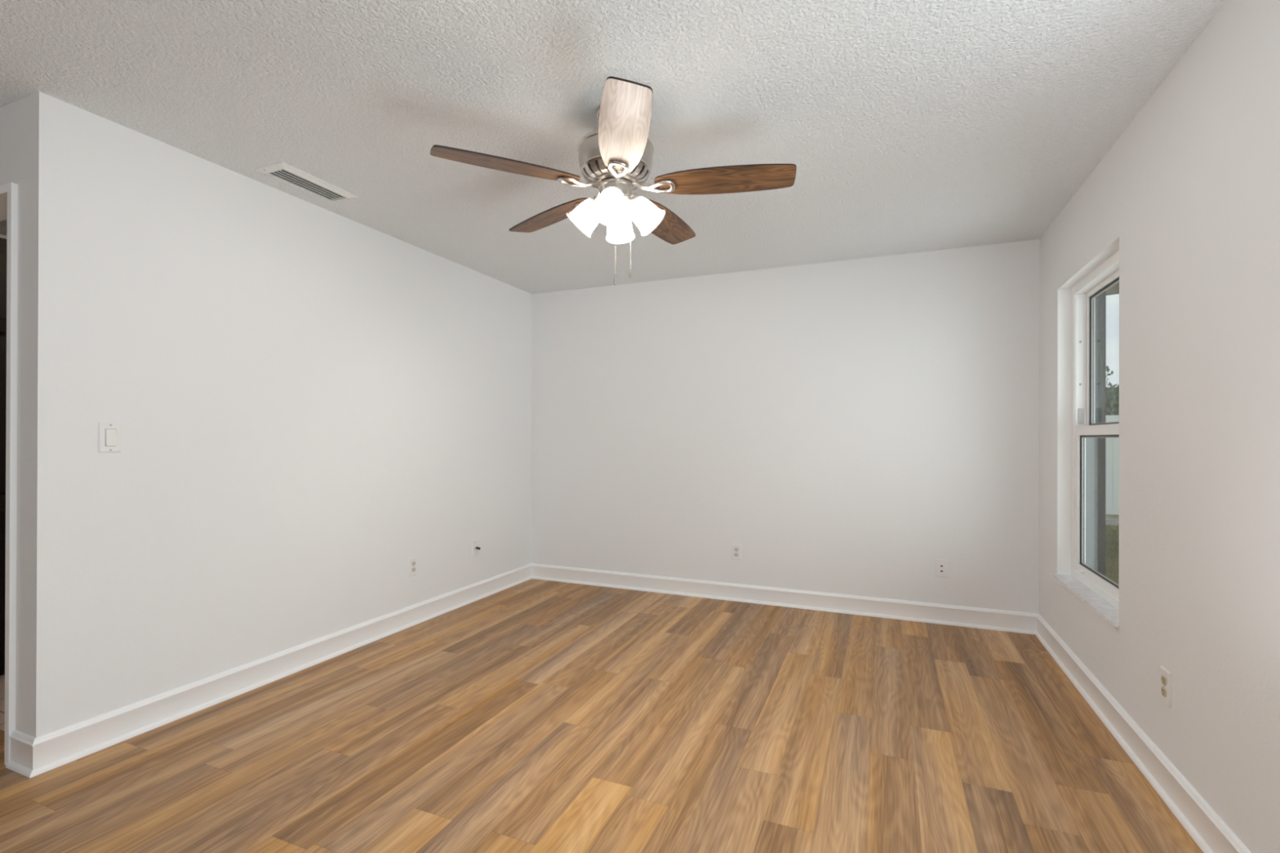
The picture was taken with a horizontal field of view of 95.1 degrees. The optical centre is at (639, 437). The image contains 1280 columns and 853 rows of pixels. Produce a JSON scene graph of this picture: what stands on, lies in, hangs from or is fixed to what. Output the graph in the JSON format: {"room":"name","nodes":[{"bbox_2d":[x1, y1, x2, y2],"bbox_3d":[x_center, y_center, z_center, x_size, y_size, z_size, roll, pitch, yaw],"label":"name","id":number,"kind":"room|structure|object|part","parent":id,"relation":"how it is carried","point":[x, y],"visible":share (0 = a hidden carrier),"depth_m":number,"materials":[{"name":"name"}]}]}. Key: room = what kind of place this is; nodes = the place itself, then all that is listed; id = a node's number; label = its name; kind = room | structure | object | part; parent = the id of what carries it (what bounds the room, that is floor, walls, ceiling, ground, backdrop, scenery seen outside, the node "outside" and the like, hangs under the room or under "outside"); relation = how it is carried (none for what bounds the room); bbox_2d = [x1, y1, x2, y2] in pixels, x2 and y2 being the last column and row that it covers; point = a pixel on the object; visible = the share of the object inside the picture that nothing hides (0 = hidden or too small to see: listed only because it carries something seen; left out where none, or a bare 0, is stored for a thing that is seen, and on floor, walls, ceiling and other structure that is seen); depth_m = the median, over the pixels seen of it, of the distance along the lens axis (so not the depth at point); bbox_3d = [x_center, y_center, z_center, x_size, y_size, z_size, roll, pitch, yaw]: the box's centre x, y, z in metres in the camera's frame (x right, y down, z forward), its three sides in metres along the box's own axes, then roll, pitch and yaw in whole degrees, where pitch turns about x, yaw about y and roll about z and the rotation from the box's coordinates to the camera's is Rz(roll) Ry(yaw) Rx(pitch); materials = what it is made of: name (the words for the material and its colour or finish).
{"room":"empty bedroom","nodes":[
{"label":"empty bedroom","id":0,"kind":"room"},
{"bbox_2d":[0,674,4,731],"bbox_3d":[-2.927,1.210,3.274,2.082,0.020,1.400,0,0,23],"label":"floor","id":1,"kind":"structure","parent":0,"point":[2,677],"depth_m":2.65,"materials":[{"name":"tile"}]},
{"bbox_2d":[0,237,6,675],"bbox_3d":[-3.350,0.099,3.329,0.606,2.200,1.030,0,0,23],"label":"tall cabinet","id":2,"kind":"object","parent":1,"relation":"on","point":[2,241],"visible":0.02,"depth_m":2.93,"materials":[{"name":"black"}]},
{"bbox_3d":[-3.185,0.721,2.980,0.020,0.855,0.507,0,0,23],"label":"door","id":3,"kind":"part","parent":2,"relation":"part of","materials":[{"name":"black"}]},
{"bbox_3d":[-3.173,0.722,2.975,0.005,0.715,0.367,0,0,23],"label":"door panel","id":4,"kind":"part","parent":2,"relation":"part of","materials":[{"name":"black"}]},
{"bbox_3d":[-3.181,-0.756,2.983,0.020,0.460,0.507,0,0,23],"label":"door","id":5,"kind":"part","parent":2,"relation":"part of","materials":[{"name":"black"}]},
{"bbox_3d":[-3.169,-0.756,2.978,0.005,0.320,0.367,0,0,23],"label":"door panel","id":6,"kind":"part","parent":2,"relation":"part of","materials":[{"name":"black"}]},
{"bbox_3d":[-3.183,-0.114,2.982,0.020,0.775,0.507,0,0,23],"label":"door","id":7,"kind":"part","parent":2,"relation":"part of","materials":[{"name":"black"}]},
{"bbox_3d":[-3.171,-0.114,2.977,0.005,0.635,0.367,0,0,23],"label":"door panel","id":8,"kind":"part","parent":2,"relation":"part of","materials":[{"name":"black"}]},
{"bbox_2d":[0,234,6,239],"bbox_3d":[-4.748,-0.028,1.761,0.120,2.440,5.600,0,0,23],"label":"wall","id":9,"kind":"structure","parent":0,"point":[1,235],"depth_m":3.60,"materials":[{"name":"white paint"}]},
{"bbox_2d":[0,98,22,730],"bbox_3d":[-3.207,-0.022,2.598,2.082,2.440,0.120,0,0,23],"label":"wall","id":10,"kind":"structure","parent":0,"point":[11,114],"depth_m":2.15,"materials":[{"name":"white paint"}]},
{"bbox_2d":[0,729,4,745],"bbox_3d":[-2.698,1.201,2.399,0.878,0.016,0.050,0,0,23],"label":"trim","id":11,"kind":"structure","parent":10,"relation":"attached to","point":[2,732],"depth_m":2.33,"materials":[{"name":"brown wood"}]},
{"bbox_2d":[0,182,17,764],"bbox_3d":[-2.728,0.134,2.323,0.938,2.130,0.018,0,0,23],"label":"trim","id":12,"kind":"structure","parent":10,"relation":"attached to","point":[11,189],"depth_m":2.14,"materials":[{"name":"white paint"}]},
{"bbox_2d":[5,729,35,777],"bbox_3d":[-2.220,1.137,2.104,0.169,0.125,0.026,0,0,23],"label":"baseboard","id":13,"kind":"structure","parent":10,"relation":"attached to","point":[21,744],"depth_m":2.10,"materials":[{"name":"white paint"}]},
{"bbox_2d":[18,91,532,737],"bbox_3d":[-1.601,-0.015,3.589,0.120,2.440,3.184,0,0,23],"label":"wall","id":14,"kind":"structure","parent":0,"point":[310,402],"depth_m":2.69,"materials":[{"name":"white paint"}]},
{"bbox_2d":[97,422,121,452],"bbox_3d":[-2.071,0.002,2.289,0.012,0.116,0.072,0,0,23],"label":"light switch","id":15,"kind":"object","parent":14,"relation":"attached to","point":[109,433],"visible":1,"depth_m":2.29,"materials":[{"name":"white plastic"}]},
{"bbox_3d":[-2.070,0.002,2.289,0.001,0.068,0.034,0,0,23],"label":"switch frame","id":16,"kind":"part","parent":15,"relation":"part of","materials":[{"name":"grey plastic"}]},
{"bbox_2d":[30,563,532,777],"bbox_3d":[-1.542,1.142,3.546,0.026,0.125,3.210,0,0,23],"label":"baseboard","id":17,"kind":"structure","parent":14,"relation":"attached to","point":[54,749],"depth_m":2.71,"materials":[{"name":"white paint"}]},
{"bbox_2d":[408,556,417,576],"bbox_3d":[-1.459,0.833,3.766,0.009,0.116,0.072,0,0,23],"label":"wall outlet","id":18,"kind":"object","parent":14,"relation":"attached to","point":[413,561],"visible":1,"depth_m":3.76,"materials":[{"name":"white plastic"}]},
{"bbox_2d":[471,539,480,556],"bbox_3d":[-1.203,0.821,4.334,0.045,0.116,0.072,0,0,23],"label":"cable plate","id":19,"kind":"object","parent":14,"relation":"attached to","point":[475,548],"visible":1,"depth_m":4.33,"materials":[{"name":"white plastic"}]},
{"bbox_2d":[0,578,1203,852],"bbox_3d":[-1.640,1.200,1.389,5.908,0.001,7.309,0,0,23],"label":"floor","id":20,"kind":"structure","parent":0,"point":[532,715],"depth_m":2.25,"materials":[{"name":"brown wood"}]},
{"bbox_2d":[0,0,1226,293],"bbox_3d":[-1.628,-1.290,1.380,6.168,0.100,7.529,0,0,23],"label":"ceiling","id":21,"kind":"structure","parent":0,"point":[907,126],"depth_m":2.13,"materials":[{"name":"white paint"}]},
{"bbox_2d":[254,161,357,202],"bbox_3d":[-1.615,-1.228,2.852,0.186,0.016,0.407,0,0,23],"label":"ceiling vent","id":22,"kind":"object","parent":21,"relation":"in","point":[284,172],"visible":1,"depth_m":2.82,"materials":[{"name":"white metal"}]},
{"bbox_2d":[430,76,796,284],"bbox_3d":[-0.070,-0.899,2.240,1.280,0.670,1.267,0,0,23],"label":"ceiling fan","id":23,"kind":"object","parent":21,"relation":"hanging from","point":[615,159],"visible":1,"depth_m":2.13,"materials":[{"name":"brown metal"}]},
{"bbox_3d":[-0.459,-0.947,2.042,0.513,0.006,0.155,0,11,-26],"label":"fan blade","id":24,"kind":"part","parent":23,"relation":"part of","materials":[{"name":"brown wood"}]},
{"bbox_3d":[-0.377,-0.946,2.509,0.155,0.006,0.513,-15,10,-43],"label":"fan blade","id":25,"kind":"part","parent":23,"relation":"part of","materials":[{"name":"brown wood"}]},
{"bbox_3d":[-0.196,-0.847,2.229,0.122,0.112,0.122,43,4,4],"label":"lamp shade","id":26,"kind":"part","parent":23,"relation":"part of","materials":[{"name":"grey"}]},
{"bbox_3d":[-0.103,-0.847,2.115,0.122,0.112,0.122,0,-43,6],"label":"lamp shade","id":27,"kind":"part","parent":23,"relation":"part of","materials":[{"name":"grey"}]},
{"bbox_3d":[-0.102,-0.853,2.121,0.053,0.081,0.053,0,-43,6],"label":"bulb","id":28,"kind":"part","parent":23,"relation":"part of","materials":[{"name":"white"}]},
{"bbox_3d":[-0.091,-0.747,2.168,0.004,0.294,0.004,0,0,23],"label":"pull chain","id":29,"kind":"part","parent":23,"relation":"part of","materials":[{"name":"silver metal"}]},
{"bbox_3d":[-0.082,-0.847,2.322,0.122,0.112,0.122,0,43,6],"label":"lamp shade","id":30,"kind":"part","parent":23,"relation":"part of","materials":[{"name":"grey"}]},
{"bbox_3d":[-0.052,-0.947,1.814,0.155,0.006,0.513,11,-1,-6],"label":"fan blade","id":31,"kind":"part","parent":23,"relation":"part of","materials":[{"name":"wood"}]},
{"bbox_3d":[-0.035,-0.766,2.216,0.004,0.256,0.004,0,0,23],"label":"pull chain","id":32,"kind":"part","parent":23,"relation":"part of","materials":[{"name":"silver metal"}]},
{"bbox_3d":[0.011,-0.847,2.208,0.122,0.112,0.122,-43,-4,4],"label":"lamp shade","id":33,"kind":"part","parent":23,"relation":"part of","materials":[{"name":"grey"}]},
{"bbox_3d":[0.096,-0.945,2.579,0.155,0.006,0.513,-12,-6,27],"label":"fan blade","id":34,"kind":"part","parent":23,"relation":"part of","materials":[{"name":"brown wood"}]},
{"bbox_3d":[0.309,-0.945,2.154,0.513,0.006,0.155,0,-11,9],"label":"fan blade","id":35,"kind":"part","parent":23,"relation":"part of","materials":[{"name":"brown wood"}]},
{"bbox_2d":[531,239,1039,613],"bbox_3d":[0.809,-0.007,4.374,3.966,2.440,0.120,0,0,23],"label":"wall","id":36,"kind":"structure","parent":0,"point":[855,426],"depth_m":4.16,"materials":[{"name":"white paint"}]},
{"bbox_2d":[731,543,741,559],"bbox_3d":[0.715,0.853,4.341,0.072,0.116,0.009,0,0,23],"label":"wall outlet","id":37,"kind":"object","parent":36,"relation":"attached to","point":[735,548],"visible":1,"depth_m":4.34,"materials":[{"name":"white plastic"}]},
{"bbox_2d":[531,563,1038,634],"bbox_3d":[0.759,1.150,4.312,3.686,0.125,0.026,0,0,23],"label":"baseboard","id":38,"kind":"structure","parent":36,"relation":"attached to","point":[919,611],"depth_m":4.14,"materials":[{"name":"white paint"}]},
{"bbox_2d":[935,559,947,577],"bbox_3d":[1.968,0.857,3.819,0.072,0.116,0.009,0,0,23],"label":"jack plate","id":39,"kind":"object","parent":36,"relation":"attached to","point":[941,565],"visible":1,"depth_m":3.82,"materials":[{"name":"white plastic"}]},
{"bbox_2d":[1093,296,1097,570],"bbox_3d":[2.226,0.171,2.593,0.020,2.385,2.700,0,0,23],"label":"wall","id":40,"kind":"structure","parent":0,"point":[1095,439],"depth_m":3.17,"materials":[{"name":"grey paint"}]},
{"bbox_2d":[1097,290,1106,576],"bbox_3d":[2.939,0.175,3.986,0.266,2.385,0.420,0,0,23],"label":"wall","id":41,"kind":"structure","parent":0,"point":[1102,297],"depth_m":3.75,"materials":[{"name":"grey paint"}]},
{"bbox_2d":[1106,281,1119,293],"bbox_3d":[2.975,-1.102,2.393,1.552,0.165,3.500,0,0,23],"label":"ceiling","id":42,"kind":"structure","parent":0,"point":[1115,288],"depth_m":4.02,"materials":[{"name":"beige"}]},
{"bbox_2d":[1039,0,1279,852],"bbox_3d":[1.141,-0.014,0.223,0.160,2.440,7.289,0,0,23],"label":"wall","id":43,"kind":"structure","parent":0,"point":[1189,190],"depth_m":1.80,"materials":[{"name":"white paint"}]},
{"bbox_2d":[1052,236,1119,626],"bbox_3d":[2.198,-0.023,2.793,0.173,1.598,0.943,0,0,23],"label":"window","id":44,"kind":"structure","parent":43,"relation":"in","point":[1077,428],"depth_m":3.15,"materials":[{"name":"white paint"}]},
{"bbox_3d":[2.155,0.767,2.808,0.086,0.018,0.943,0,0,23],"label":"sill","id":45,"kind":"part","parent":44,"relation":"part of","materials":[{"name":"white stone"}]},
{"bbox_3d":[2.236,-0.030,2.777,0.089,1.581,0.919,0,0,23],"label":"frame","id":46,"kind":"part","parent":44,"relation":"part of","materials":[{"name":"white plastic"}]},
{"bbox_3d":[2.217,0.331,2.784,0.034,0.780,0.819,0,0,23],"label":"sash","id":47,"kind":"part","parent":44,"relation":"part of","materials":[{"name":"white plastic"}]},
{"bbox_3d":[2.261,-0.394,2.768,0.032,0.761,0.819,0,0,23],"label":"sash","id":48,"kind":"part","parent":44,"relation":"part of","materials":[{"name":"white plastic"}]},
{"bbox_2d":[1035,613,1251,852],"bbox_3d":[1.979,1.150,2.481,0.026,0.125,2.469,0,0,23],"label":"baseboard","id":49,"kind":"structure","parent":43,"relation":"attached to","point":[1208,830],"depth_m":2.08,"materials":[{"name":"white paint"}]},
{"bbox_2d":[1160,666,1171,707],"bbox_3d":[1.784,0.847,1.989,0.009,0.116,0.072,0,0,23],"label":"wall outlet","id":50,"kind":"object","parent":43,"relation":"attached to","point":[1165,675],"visible":1,"depth_m":1.98,"materials":[{"name":"white plastic"}]},
{"bbox_2d":[1160,675,1166,685],"bbox_3d":[1.784,0.828,1.989,0.009,0.027,0.034,0,0,23],"label":"receptacle","id":51,"kind":"object","parent":50,"relation":"attached to","point":[1163,677],"depth_m":1.99,"materials":[{"name":"white plastic"}]},
{"bbox_2d":[1160,686,1166,697],"bbox_3d":[1.784,0.867,1.989,0.009,0.027,0.034,0,0,23],"label":"receptacle","id":52,"kind":"object","parent":50,"relation":"attached to","point":[1163,689],"depth_m":1.99,"materials":[{"name":"white plastic"}]},
{"label":"outside","id":53,"kind":"structure","parent":0,"visible":0},
{"bbox_2d":[1105,514,1119,516],"bbox_3d":[11.595,1.441,16.078,18.952,0.049,13.390,0,0,23],"label":"ground","id":54,"kind":"structure","parent":53,"point":[1108,515],"depth_m":10.43,"materials":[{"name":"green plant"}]},
{"bbox_2d":[1105,415,1119,515],"bbox_3d":[9.332,0.462,9.923,7.334,1.870,0.134,0,0,23],"label":"vinyl fence","id":55,"kind":"object","parent":54,"relation":"on","point":[1112,466],"visible":0.02,"depth_m":10.32,"materials":[{"name":"white plastic"}]},
{"bbox_3d":[8.499,1.296,10.268,1.680,0.140,0.060,0,0,23],"label":"rail","id":56,"kind":"part","parent":55,"relation":"part of","materials":[{"name":"white plastic"}]},
{"bbox_3d":[8.500,0.505,10.270,1.676,1.540,0.036,0,0,23],"label":"panel","id":57,"kind":"part","parent":55,"relation":"part of","materials":[{"name":"white plastic"}]},
{"bbox_3d":[8.504,-0.315,10.271,1.680,0.140,0.060,0,0,23],"label":"rail","id":58,"kind":"part","parent":55,"relation":"part of","materials":[{"name":"white plastic"}]},
{"bbox_2d":[1105,515,1119,526],"bbox_3d":[11.537,1.405,8.135,12.952,0.030,1.300,0,0,23],"label":"gravel bed","id":59,"kind":"object","parent":54,"relation":"on","point":[1108,520],"visible":0.02,"depth_m":9.71,"materials":[{"name":"grey gravel"}]},
{"bbox_2d":[1106,365,1119,415],"bbox_3d":[10.850,-0.139,13.143,3.385,3.106,3.223,0,0,23],"label":"leafy tree","id":60,"kind":"object","parent":54,"relation":"on","point":[1112,393],"visible":0.08,"depth_m":12.68,"materials":[{"name":"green plant"}]},
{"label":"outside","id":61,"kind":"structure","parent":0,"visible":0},
{"bbox_2d":[1105,522,1119,584],"bbox_3d":[8.343,1.334,0.469,12.952,0.085,15.290,0,0,23],"label":"lawn","id":62,"kind":"structure","parent":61,"point":[1112,532],"depth_m":6.82,"materials":[{"name":"green plant"}]}
]}

